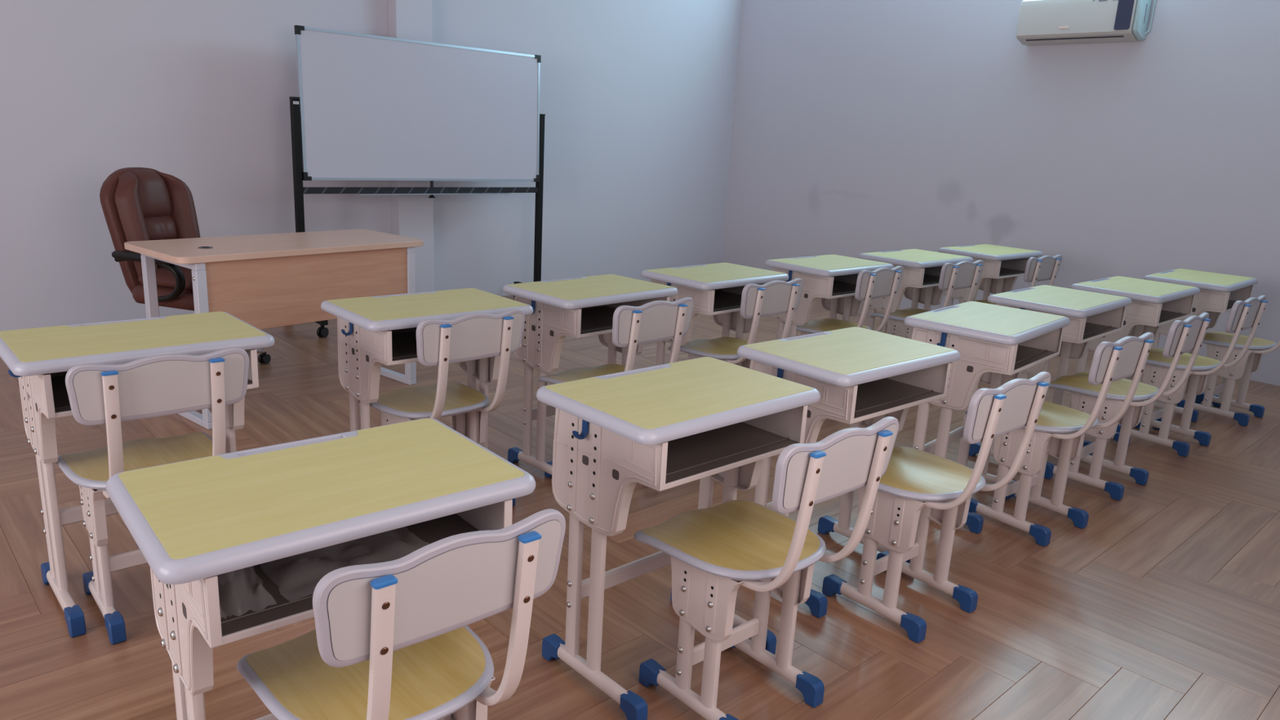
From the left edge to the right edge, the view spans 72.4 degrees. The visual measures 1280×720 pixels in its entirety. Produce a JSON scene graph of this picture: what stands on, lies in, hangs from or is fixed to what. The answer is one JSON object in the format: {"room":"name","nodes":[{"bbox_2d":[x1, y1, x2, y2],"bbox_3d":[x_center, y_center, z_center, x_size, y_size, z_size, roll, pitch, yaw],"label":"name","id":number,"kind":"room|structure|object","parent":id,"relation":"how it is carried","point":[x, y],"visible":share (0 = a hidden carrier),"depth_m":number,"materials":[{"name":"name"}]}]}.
{"room":"classroom","nodes":[
{"label":"classroom","id":0,"kind":"room"},
{"bbox_2d":[0,0,741,331],"bbox_3d":[-2.760,-1.804,5.279,10.140,3.270,0.150,-10,19,-42],"label":"wall","id":1,"kind":"structure","parent":0,"point":[637,96],"depth_m":5.72,"materials":[{"name":"white paint"}]},
{"bbox_2d":[387,0,434,293],"bbox_3d":[-1.609,-1.974,6.141,0.276,3.250,0.120,-10,19,-42],"label":"pillar","id":2,"kind":"structure","parent":1,"relation":"attached to","point":[412,215],"depth_m":6.28,"materials":[{"name":"white paint"}]},
{"bbox_2d":[0,294,1279,719],"bbox_3d":[-0.631,0.497,3.381,10.140,0.060,6.700,-10,19,-42],"label":"floor","id":3,"kind":"structure","parent":0,"point":[1166,605],"depth_m":2.63,"materials":[{"name":"brown wood"}]},
{"bbox_2d":[0,311,274,637],"bbox_3d":[-1.371,0.287,2.434,0.600,0.741,0.406,-10,19,-42],"label":"student desk","id":4,"kind":"object","parent":3,"relation":"on","point":[41,358],"visible":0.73,"depth_m":2.29,"materials":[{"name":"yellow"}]},
{"bbox_2d":[66,316,166,326],"bbox_3d":[-1.466,-0.105,2.461,0.263,0.006,0.028,-10,19,-42],"label":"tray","id":5,"kind":"object","parent":4,"relation":"on","point":[112,322],"depth_m":2.46,"materials":[{"name":"grey plastic"}]},
{"bbox_2d":[43,371,252,412],"bbox_3d":[-1.349,0.012,2.356,0.484,0.104,0.352,-10,19,-42],"label":"shelf","id":6,"kind":"object","parent":4,"relation":"attached to","point":[55,397],"depth_m":2.17,"materials":[{"name":"grey"}]},
{"bbox_2d":[55,346,248,644],"bbox_3d":[-1.296,0.309,2.323,0.396,0.762,0.487,-10,19,-41],"label":"chair","id":7,"kind":"object","parent":3,"relation":"on","point":[161,384],"visible":0.71,"depth_m":2.17,"materials":[{"name":"beige"}]},
{"bbox_2d":[99,167,271,364],"bbox_3d":[-2.308,-0.448,4.514,0.734,1.032,0.670,8,15,17],"label":"office chair","id":8,"kind":"object","parent":3,"relation":"on","point":[138,203],"visible":0.42,"depth_m":4.36,"materials":[{"name":"red leather"}]},
{"bbox_2d":[115,168,200,283],"bbox_3d":[-2.466,-0.658,4.519,0.222,0.630,0.448,8,15,17],"label":"cushion","id":9,"kind":"object","parent":8,"relation":"on","point":[151,204],"depth_m":4.44,"materials":[{"name":"red leather"}]},
{"bbox_2d":[132,283,194,311],"bbox_3d":[-2.255,-0.354,4.518,0.500,0.105,0.500,8,15,17],"label":"seat cushion","id":10,"kind":"object","parent":8,"relation":"on","point":[184,300],"depth_m":4.29,"materials":[{"name":"red leather"}]},
{"bbox_2d":[124,229,423,429],"bbox_3d":[-1.709,-0.204,4.251,0.565,0.754,1.230,14,18,37],"label":"desk","id":11,"kind":"object","parent":3,"relation":"on","point":[272,280],"visible":0.86,"depth_m":3.97,"materials":[{"name":"brown wood"}]},
{"bbox_2d":[106,417,535,719],"bbox_3d":[-0.548,0.552,1.574,0.600,0.741,0.406,-9,19,-39],"label":"student desk","id":12,"kind":"object","parent":3,"relation":"on","point":[237,545],"visible":0.78,"depth_m":1.40,"materials":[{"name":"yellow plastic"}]},
{"bbox_2d":[218,431,357,458],"bbox_3d":[-0.637,0.159,1.607,0.263,0.006,0.028,-9,19,-39],"label":"tray","id":13,"kind":"object","parent":12,"relation":"on","point":[291,446],"depth_m":1.60,"materials":[{"name":"grey plastic"}]},
{"bbox_2d":[208,513,478,635],"bbox_3d":[-0.527,0.277,1.496,0.484,0.104,0.352,-9,19,-39],"label":"shelf","id":14,"kind":"object","parent":12,"relation":"attached to","point":[260,598],"depth_m":1.40,"materials":[{"name":"grey"}]},
{"bbox_2d":[236,508,565,719],"bbox_3d":[-0.422,0.571,1.484,0.396,0.762,0.487,-9,19,-40],"label":"chair","id":15,"kind":"object","parent":3,"relation":"on","point":[391,640],"visible":1,"depth_m":1.32,"materials":[{"name":"grey plastic"}]},
{"bbox_2d":[288,25,545,337],"bbox_3d":[-1.442,-1.221,6.050,1.924,1.855,0.615,-10,19,-42],"label":"whiteboard","id":16,"kind":"object","parent":3,"relation":"on","point":[367,107],"visible":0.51,"depth_m":5.83,"materials":[{"name":"grey ceramic"}]},
{"bbox_2d":[320,288,533,506],"bbox_3d":[-0.731,0.165,3.043,0.600,0.741,0.406,-10,19,-40],"label":"student desk","id":17,"kind":"object","parent":3,"relation":"on","point":[372,331],"visible":0.63,"depth_m":2.89,"materials":[{"name":"yellow"}]},
{"bbox_2d":[386,327,417,360],"bbox_3d":[-0.710,-0.110,2.964,0.484,0.104,0.352,-10,19,-40],"label":"shelf","id":18,"kind":"object","parent":17,"relation":"attached to","point":[401,341],"depth_m":2.87,"materials":[{"name":"grey"}]},
{"bbox_2d":[370,290,436,297],"bbox_3d":[-0.824,-0.228,3.073,0.263,0.006,0.028,-10,19,-40],"label":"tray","id":19,"kind":"object","parent":17,"relation":"on","point":[427,292],"depth_m":3.07,"materials":[{"name":"grey plastic"}]},
{"bbox_2d":[359,308,524,446],"bbox_3d":[-0.684,0.176,2.965,0.396,0.762,0.487,-11,20,-43],"label":"chair","id":20,"kind":"object","parent":3,"relation":"on","point":[474,335],"visible":0.73,"depth_m":2.81,"materials":[{"name":"beige plastic"}]},
{"bbox_2d":[502,274,678,475],"bbox_3d":[-0.206,0.066,3.536,0.406,0.741,0.600,16,20,42],"label":"student desk","id":21,"kind":"object","parent":3,"relation":"on","point":[580,307],"visible":0.64,"depth_m":3.38,"materials":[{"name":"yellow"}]},
{"bbox_2d":[540,276,586,282],"bbox_3d":[-0.308,-0.324,3.558,0.028,0.006,0.263,16,20,42],"label":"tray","id":22,"kind":"object","parent":21,"relation":"on","point":[581,277],"depth_m":3.55,"materials":[{"name":"grey plastic"}]},
{"bbox_2d":[577,304,616,333],"bbox_3d":[-0.184,-0.208,3.458,0.352,0.104,0.484,16,20,42],"label":"shelf","id":23,"kind":"object","parent":21,"relation":"attached to","point":[592,318],"depth_m":3.44,"materials":[{"name":"grey"}]},
{"bbox_2d":[538,297,693,477],"bbox_3d":[-0.108,0.113,3.333,0.396,0.762,0.487,-11,20,-43],"label":"chair","id":24,"kind":"object","parent":3,"relation":"on","point":[655,321],"visible":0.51,"depth_m":3.13,"materials":[{"name":"beige plastic"}]},
{"bbox_2d":[536,356,820,719],"bbox_3d":[0.083,0.425,2.200,0.600,0.741,0.406,-10,19,-41],"label":"student desk","id":25,"kind":"object","parent":3,"relation":"on","point":[660,428],"visible":0.9,"depth_m":2.07,"materials":[{"name":"yellow"}]},
{"bbox_2d":[595,364,671,378],"bbox_3d":[-0.011,0.033,2.230,0.263,0.006,0.028,-10,19,-41],"label":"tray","id":26,"kind":"object","parent":25,"relation":"on","point":[664,366],"depth_m":2.23,"materials":[{"name":"grey plastic"}]},
{"bbox_2d":[662,422,798,483],"bbox_3d":[0.105,0.150,2.122,0.484,0.104,0.352,-10,19,-41],"label":"shelf","id":27,"kind":"object","parent":25,"relation":"attached to","point":[686,459],"depth_m":2.10,"materials":[{"name":"grey"}]},
{"bbox_2d":[640,262,788,365],"bbox_3d":[0.330,-0.044,4.079,0.600,0.741,0.406,-11,20,-43],"label":"student desk","id":28,"kind":"object","parent":3,"relation":"on","point":[715,290],"visible":0.48,"depth_m":3.91,"materials":[{"name":"yellow wood"}]},
{"bbox_2d":[671,264,706,268],"bbox_3d":[0.231,-0.435,4.104,0.263,0.006,0.028,-11,20,-43],"label":"tray","id":29,"kind":"object","parent":28,"relation":"on","point":[701,265],"depth_m":4.10,"materials":[{"name":"grey plastic"}]},
{"bbox_2d":[713,288,741,311],"bbox_3d":[0.352,-0.319,4.001,0.484,0.104,0.352,-11,20,-43],"label":"shelf","id":30,"kind":"object","parent":28,"relation":"attached to","point":[724,300],"depth_m":4.04,"materials":[{"name":"grey metal"}]},
{"bbox_2d":[667,278,803,368],"bbox_3d":[0.409,-0.014,3.935,0.396,0.762,0.487,-10,19,-42],"label":"chair","id":31,"kind":"object","parent":3,"relation":"on","point":[775,297],"visible":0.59,"depth_m":3.76,"materials":[{"name":"beige"}]},
{"bbox_2d":[633,416,898,719],"bbox_3d":[0.264,0.464,2.045,0.396,0.762,0.487,-9,19,-40],"label":"chair","id":32,"kind":"object","parent":3,"relation":"on","point":[714,551],"visible":1,"depth_m":1.99,"materials":[{"name":"beige"}]},
{"bbox_2d":[764,254,893,339],"bbox_3d":[0.970,-0.152,4.633,0.600,0.741,0.406,-10,19,-41],"label":"student desk","id":33,"kind":"object","parent":3,"relation":"on","point":[833,278],"visible":0.59,"depth_m":4.45,"materials":[{"name":"yellow"}]},
{"bbox_2d":[788,255,817,258],"bbox_3d":[0.875,-0.544,4.663,0.263,0.006,0.028,-10,19,-41],"label":"tray","id":34,"kind":"object","parent":33,"relation":"on","point":[815,256],"depth_m":4.66,"materials":[{"name":"grey plastic"}]},
{"bbox_2d":[831,280,856,296],"bbox_3d":[0.991,-0.427,4.555,0.484,0.104,0.352,-10,19,-41],"label":"shelf","id":35,"kind":"object","parent":33,"relation":"attached to","point":[839,287],"depth_m":4.57,"materials":[{"name":"grey metal"}]},
{"bbox_2d":[782,266,903,335],"bbox_3d":[1.020,-0.129,4.513,0.396,0.762,0.487,-11,20,-43],"label":"chair","id":36,"kind":"object","parent":3,"relation":"on","point":[880,282],"visible":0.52,"depth_m":4.33,"materials":[{"name":"beige"}]},
{"bbox_2d":[737,326,960,617],"bbox_3d":[0.614,0.321,2.714,0.600,0.741,0.406,-9,19,-40],"label":"student desk","id":37,"kind":"object","parent":3,"relation":"on","point":[862,377],"visible":0.59,"depth_m":2.56,"materials":[{"name":"yellow"}]},
{"bbox_2d":[777,331,831,341],"bbox_3d":[0.523,-0.071,2.746,0.263,0.006,0.028,-9,19,-40],"label":"tray","id":38,"kind":"object","parent":37,"relation":"on","point":[824,334],"depth_m":2.74,"materials":[{"name":"grey plastic"}]},
{"bbox_2d":[853,377,942,417],"bbox_3d":[0.636,0.047,2.636,0.484,0.104,0.352,-9,19,-40],"label":"shelf","id":39,"kind":"object","parent":37,"relation":"attached to","point":[875,397],"depth_m":2.64,"materials":[{"name":"grey plastic"}]},
{"bbox_2d":[858,248,973,333],"bbox_3d":[1.573,-0.245,5.121,0.600,0.741,0.406,-10,19,-41],"label":"student desk","id":40,"kind":"object","parent":3,"relation":"on","point":[919,282],"visible":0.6,"depth_m":4.97,"materials":[{"name":"yellow"}]},
{"bbox_2d":[879,249,902,252],"bbox_3d":[1.480,-0.637,5.151,0.263,0.006,0.028,-10,19,-41],"label":"tray","id":41,"kind":"object","parent":40,"relation":"on","point":[899,251],"depth_m":5.14,"materials":[{"name":"grey plastic"}]},
{"bbox_2d":[922,273,940,285],"bbox_3d":[1.595,-0.519,5.042,0.484,0.104,0.352,-10,19,-41],"label":"shelf","id":42,"kind":"object","parent":40,"relation":"attached to","point":[928,279],"depth_m":5.04,"materials":[{"name":"grey metal"}]},
{"bbox_2d":[869,259,983,339],"bbox_3d":[1.595,-0.212,4.956,0.396,0.762,0.487,-9,18,-38],"label":"chair","id":43,"kind":"object","parent":3,"relation":"on","point":[963,274],"visible":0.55,"depth_m":4.77,"materials":[{"name":"beige plastic"}]},
{"bbox_2d":[822,371,1050,643],"bbox_3d":[0.822,0.371,2.523,0.396,0.762,0.487,-9,19,-39],"label":"chair","id":44,"kind":"object","parent":3,"relation":"on","point":[917,486],"visible":0.84,"depth_m":2.46,"materials":[{"name":"beige"}]},
{"bbox_2d":[903,301,1070,533],"bbox_3d":[1.279,0.197,3.338,0.406,0.741,0.600,16,19,40],"label":"student desk","id":45,"kind":"object","parent":3,"relation":"on","point":[995,344],"visible":0.69,"depth_m":3.15,"materials":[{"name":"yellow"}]},
{"bbox_2d":[929,304,960,312],"bbox_3d":[1.174,-0.193,3.357,0.028,0.006,0.263,16,19,40],"label":"tray","id":46,"kind":"object","parent":45,"relation":"on","point":[955,307],"depth_m":3.36,"materials":[{"name":"grey plastic"}]},
{"bbox_2d":[1013,344,1056,369],"bbox_3d":[1.301,-0.078,3.261,0.352,0.104,0.484,16,19,40],"label":"shelf","id":47,"kind":"object","parent":45,"relation":"attached to","point":[1025,356],"depth_m":3.27,"materials":[{"name":"grey"}]},
{"bbox_2d":[938,244,1042,306],"bbox_3d":[2.209,-0.343,5.637,0.600,0.741,0.406,-9,19,-40],"label":"student desk","id":48,"kind":"object","parent":3,"relation":"on","point":[1002,265],"visible":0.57,"depth_m":5.50,"materials":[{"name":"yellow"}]},
{"bbox_2d":[999,267,1025,276],"bbox_3d":[2.231,-0.618,5.559,0.484,0.104,0.352,-9,19,-40],"label":"shelf","id":49,"kind":"object","parent":48,"relation":"attached to","point":[1003,272],"depth_m":5.55,"materials":[{"name":"grey metal"}]},
{"bbox_2d":[955,254,1062,304],"bbox_3d":[2.255,-0.298,5.428,0.396,0.762,0.487,-9,18,-38],"label":"chair","id":50,"kind":"object","parent":3,"relation":"on","point":[1044,268],"visible":0.35,"depth_m":5.17,"materials":[{"name":"beige"}]},
{"bbox_2d":[968,284,1131,479],"bbox_3d":[1.819,0.080,3.906,0.600,0.741,0.406,-11,20,-43],"label":"student desk","id":51,"kind":"object","parent":3,"relation":"on","point":[1091,315],"visible":0.46,"depth_m":3.76,"materials":[{"name":"yellow wood"}]},
{"bbox_2d":[1008,287,1035,292],"bbox_3d":[1.721,-0.311,3.931,0.263,0.006,0.028,-11,20,-43],"label":"tray","id":52,"kind":"object","parent":51,"relation":"on","point":[1025,290],"depth_m":3.94,"materials":[{"name":"grey plastic"}]},
{"bbox_2d":[1082,322,1117,339],"bbox_3d":[1.841,-0.195,3.828,0.484,0.104,0.352,-11,20,-43],"label":"shelf","id":53,"kind":"object","parent":51,"relation":"attached to","point":[1091,331],"depth_m":3.82,"materials":[{"name":"grey plastic"}]},
{"bbox_2d":[964,332,1154,546],"bbox_3d":[1.478,0.241,3.166,0.396,0.762,0.487,-8,18,-37],"label":"chair","id":54,"kind":"object","parent":3,"relation":"on","point":[1060,430],"visible":0.81,"depth_m":3.11,"materials":[{"name":"beige"}]},
{"bbox_2d":[1046,312,1211,500],"bbox_3d":[1.974,0.151,3.621,0.396,0.762,0.487,-10,19,-41],"label":"chair","id":55,"kind":"object","parent":3,"relation":"on","point":[1186,335],"visible":0.85,"depth_m":3.56,"materials":[{"name":"beige"}]},
{"bbox_2d":[1069,275,1199,446],"bbox_3d":[2.410,-0.007,4.367,0.600,0.741,0.406,-10,19,-42],"label":"student desk","id":56,"kind":"object","parent":3,"relation":"on","point":[1154,304],"visible":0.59,"depth_m":4.19,"materials":[{"name":"yellow wood"}]},
{"bbox_2d":[1088,277,1111,282],"bbox_3d":[2.315,-0.398,4.395,0.263,0.006,0.028,-10,19,-42],"label":"tray","id":57,"kind":"object","parent":56,"relation":"on","point":[1106,279],"depth_m":4.39,"materials":[{"name":"grey plastic"}]},
{"bbox_2d":[1158,309,1186,323],"bbox_3d":[2.431,-0.281,4.289,0.484,0.104,0.352,-10,19,-42],"label":"shelf","id":58,"kind":"object","parent":56,"relation":"attached to","point":[1165,316],"depth_m":4.27,"materials":[{"name":"grey"}]},
{"bbox_2d":[1115,295,1268,457],"bbox_3d":[2.605,0.038,4.191,0.396,0.762,0.487,-9,19,-39],"label":"chair","id":59,"kind":"object","parent":3,"relation":"on","point":[1248,313],"visible":0.84,"depth_m":4.14,"materials":[{"name":"beige plastic"}]},
{"bbox_2d":[1142,268,1257,422],"bbox_3d":[3.037,-0.096,4.845,0.600,0.741,0.406,-10,20,-42],"label":"student desk","id":60,"kind":"object","parent":3,"relation":"on","point":[1219,292],"visible":0.49,"depth_m":4.65,"materials":[{"name":"yellow"}]},
{"bbox_2d":[1158,270,1174,273],"bbox_3d":[2.940,-0.487,4.872,0.263,0.006,0.028,-10,20,-42],"label":"tray","id":61,"kind":"object","parent":60,"relation":"on","point":[1170,271],"depth_m":4.87,"materials":[{"name":"grey plastic"}]},
{"bbox_2d":[1226,299,1235,309],"bbox_3d":[3.059,-0.370,4.767,0.484,0.104,0.352,-10,20,-42],"label":"shelf","id":62,"kind":"object","parent":60,"relation":"attached to","point":[1229,303],"depth_m":4.70,"materials":[{"name":"grey"}]},
{"bbox_2d":[1176,331,1279,426],"bbox_3d":[3.253,-0.064,4.726,0.396,0.762,0.487,-9,19,-40],"label":"chair","id":63,"kind":"object","parent":3,"relation":"on","point":[1218,343],"visible":0.73,"depth_m":4.71,"materials":[{"name":"beige"}]},
{"bbox_2d":[721,0,1279,386],"bbox_3d":[3.125,-1.750,6.296,0.150,3.270,6.400,-10,19,-42],"label":"wall","id":64,"kind":"structure","parent":0,"point":[859,126],"depth_m":6.57,"materials":[{"name":"paint"}]},
{"bbox_2d":[1015,0,1155,44],"bbox_3d":[3.043,-2.345,6.006,0.200,0.304,0.830,-10,19,-42],"label":"air conditioner","id":65,"kind":"object","parent":64,"relation":"attached to","point":[1040,22],"visible":1,"depth_m":5.94,"materials":[{"name":"white plastic"}]},
{"bbox_2d":[1143,4,1147,23],"bbox_3d":[3.317,-2.273,5.737,0.025,0.120,0.003,-10,19,-42],"label":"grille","id":66,"kind":"object","parent":65,"relation":"attached to","point":[1145,11],"depth_m":5.74,"materials":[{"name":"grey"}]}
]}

